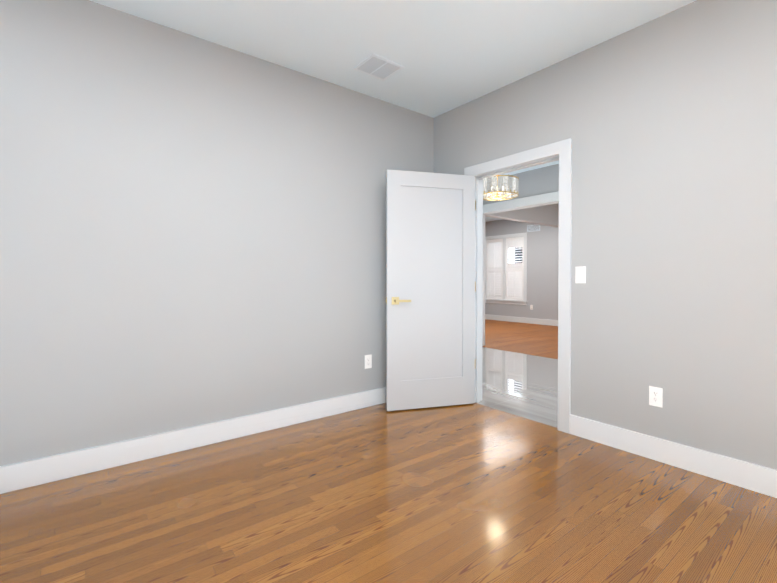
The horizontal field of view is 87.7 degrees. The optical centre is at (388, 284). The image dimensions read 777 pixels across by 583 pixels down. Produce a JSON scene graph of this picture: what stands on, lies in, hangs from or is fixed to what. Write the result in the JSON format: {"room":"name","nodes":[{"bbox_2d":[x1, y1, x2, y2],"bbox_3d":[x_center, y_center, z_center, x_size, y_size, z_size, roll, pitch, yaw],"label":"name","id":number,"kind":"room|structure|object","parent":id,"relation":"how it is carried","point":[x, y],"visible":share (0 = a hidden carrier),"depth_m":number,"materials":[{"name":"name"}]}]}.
{"room":"empty room","nodes":[
{"label":"empty room","id":0,"kind":"room"},
{"bbox_2d":[0,0,433,466],"bbox_3d":[-1.067,-0.280,2.918,3.990,2.714,0.120,-1,1,-38],"label":"wall","id":1,"kind":"structure","parent":0,"point":[192,231],"depth_m":2.59,"materials":[{"name":"grey paint"}]},
{"bbox_2d":[0,387,385,493],"bbox_3d":[-1.013,1.008,2.889,3.724,0.140,0.018,-1,1,-38],"label":"baseboard","id":2,"kind":"structure","parent":1,"relation":"attached to","point":[17,476],"depth_m":2.57,"materials":[{"name":"white paint"}]},
{"bbox_2d":[365,354,371,368],"bbox_3d":[-0.177,0.676,3.545,0.072,0.118,0.007,-1,1,-38],"label":"outlet","id":3,"kind":"object","parent":1,"relation":"attached to","point":[368,361],"visible":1,"depth_m":3.54,"materials":[{"name":"white plastic"}]},
{"bbox_2d":[0,403,776,582],"bbox_3d":[0.240,1.125,1.185,3.895,0.050,4.490,-1,1,-38],"label":"floor","id":4,"kind":"structure","parent":0,"point":[462,493],"depth_m":1.93,"materials":[{"name":"brown wood"}]},
{"bbox_2d":[90,0,695,221],"bbox_3d":[0.869,-1.721,5.497,10.240,0.100,10.570,-1,1,-38],"label":"ceiling","id":5,"kind":"structure","parent":0,"point":[448,55],"depth_m":2.63,"materials":[{"name":"white paint"}]},
{"bbox_2d":[353,54,404,80],"bbox_3d":[-0.074,-1.635,3.054,0.295,0.008,0.260,-1,1,-38],"label":"ceiling vent","id":6,"kind":"object","parent":5,"relation":"in","point":[377,67],"visible":1,"depth_m":3.04,"materials":[{"name":"white metal"}]},
{"bbox_2d":[483,174,518,200],"bbox_3d":[1.306,-1.338,4.860,0.502,0.649,0.502,-1,1,-38],"label":"drum chandelier","id":7,"kind":"object","parent":5,"relation":"hanging from","point":[500,187],"visible":0.73,"depth_m":4.67,"materials":[{"name":"clear glass"}]},
{"bbox_2d":[486,203,558,226],"bbox_3d":[2.948,-1.445,7.899,3.770,0.514,0.150,-1,1,-38],"label":"beam","id":8,"kind":"structure","parent":5,"relation":"attached to","point":[546,215],"depth_m":7.71,"materials":[{"name":"white paint"}]},
{"bbox_2d":[475,347,557,427],"bbox_3d":[0.834,1.067,5.582,2.455,0.050,10.450,-1,1,-38],"label":"floor","id":9,"kind":"structure","parent":0,"point":[521,385],"depth_m":4.28,"materials":[{"name":"grey tile"}]},
{"bbox_2d":[483,319,557,358],"bbox_3d":[3.334,1.042,7.535,3.890,0.050,10.450,-1,1,-38],"label":"floor","id":10,"kind":"structure","parent":0,"point":[532,339],"depth_m":7.61,"materials":[{"name":"brown wood"}]},
{"bbox_2d":[483,214,485,345],"bbox_3d":[1.515,-0.138,6.795,0.168,2.332,0.152,-1,1,-38],"label":"post","id":11,"kind":"object","parent":10,"relation":"on","point":[484,220],"visible":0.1,"depth_m":6.77,"materials":[{"name":"white paint"}]},
{"bbox_2d":[483,164,558,204],"bbox_3d":[3.322,-1.465,4.479,0.148,0.384,5.700,-1,1,-38],"label":"wall","id":12,"kind":"structure","parent":0,"point":[540,181],"depth_m":5.85,"materials":[{"name":"grey paint"}]},
{"bbox_2d":[483,191,558,214],"bbox_3d":[3.322,-1.207,4.482,0.186,0.132,5.700,-1,1,-38],"label":"trim","id":13,"kind":"structure","parent":12,"relation":"attached to","point":[528,202],"depth_m":6.04,"materials":[{"name":"white paint"}]},
{"bbox_2d":[485,219,558,319],"bbox_3d":[4.819,-0.355,8.677,0.120,2.714,10.450,-1,1,-38],"label":"wall","id":14,"kind":"structure","parent":0,"point":[542,268],"depth_m":10.03,"materials":[{"name":"grey paint"}]},
{"bbox_2d":[485,232,527,304],"bbox_3d":[3.118,-0.407,10.818,0.165,1.840,1.420,-1,1,-38],"label":"window shutters","id":15,"kind":"object","parent":14,"relation":"attached to","point":[505,281],"visible":1,"depth_m":10.76,"materials":[{"name":"white paint"}]},
{"bbox_2d":[485,314,557,325],"bbox_3d":[4.766,0.932,8.652,0.016,0.140,10.450,-1,1,-38],"label":"baseboard","id":16,"kind":"structure","parent":14,"relation":"attached to","point":[524,320],"depth_m":10.34,"materials":[{"name":"white paint"}]},
{"bbox_2d":[527,224,539,231],"bbox_3d":[3.620,-1.407,10.093,0.010,0.160,0.360,-1,1,-38],"label":"air vent","id":17,"kind":"object","parent":14,"relation":"in","point":[531,228],"visible":0.96,"depth_m":10.09,"materials":[{"name":"white metal"}]},
{"bbox_2d":[434,0,776,469],"bbox_3d":[1.839,-0.272,2.340,0.120,2.714,4.370,-1,1,-38],"label":"wall","id":18,"kind":"structure","parent":0,"point":[667,123],"depth_m":2.43,"materials":[{"name":"grey paint"}]},
{"bbox_2d":[474,154,558,402],"bbox_3d":[1.058,0.046,3.345,0.120,2.051,0.850,-1,1,-38],"label":"lining","id":19,"kind":"object","parent":18,"relation":"attached to","point":[478,298],"visible":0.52,"depth_m":3.65,"materials":[{"name":"grey paint"}]},
{"bbox_2d":[385,169,474,410],"bbox_3d":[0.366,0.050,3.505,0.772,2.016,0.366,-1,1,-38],"label":"door","id":20,"kind":"structure","parent":19,"relation":"attached to","point":[430,290],"depth_m":3.48,"materials":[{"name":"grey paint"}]},
{"bbox_2d":[464,138,571,433],"bbox_3d":[1.058,0.008,3.344,0.156,2.127,1.000,-1,1,-38],"label":"door frame","id":21,"kind":"structure","parent":18,"relation":"attached to","point":[563,149],"depth_m":2.95,"materials":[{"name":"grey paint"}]},
{"bbox_2d":[575,266,585,282],"bbox_3d":[1.356,-0.068,2.856,0.010,0.118,0.072,-1,1,-38],"label":"light switch","id":22,"kind":"object","parent":18,"relation":"attached to","point":[580,276],"visible":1,"depth_m":2.85,"materials":[{"name":"white plastic"}]},
{"bbox_2d":[649,386,662,407],"bbox_3d":[1.648,0.692,2.494,0.007,0.118,0.072,-1,1,-38],"label":"outlet","id":23,"kind":"object","parent":18,"relation":"attached to","point":[655,396],"visible":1,"depth_m":2.49,"materials":[{"name":"white plastic"}]},
{"bbox_2d":[570,414,776,497],"bbox_3d":[2.175,1.022,1.815,0.018,0.140,2.807,-1,1,-38],"label":"baseboard","id":24,"kind":"structure","parent":18,"relation":"attached to","point":[726,469],"depth_m":2.38,"materials":[{"name":"white paint"}]},
{"label":"outside","id":25,"kind":"structure","parent":0,"visible":0},
{"bbox_2d":[509,248,513,262],"bbox_3d":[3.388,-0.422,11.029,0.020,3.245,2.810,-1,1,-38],"label":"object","id":26,"kind":"object","parent":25,"point":[510,256],"depth_m":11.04,"materials":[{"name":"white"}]},
{"bbox_2d":[515,248,521,262],"bbox_3d":[3.535,-0.783,10.755,0.020,0.415,0.405,-1,1,-38],"label":"window","id":27,"kind":"structure","parent":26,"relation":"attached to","point":[519,253],"depth_m":10.81,"materials":[{"name":"grey"}]}
]}

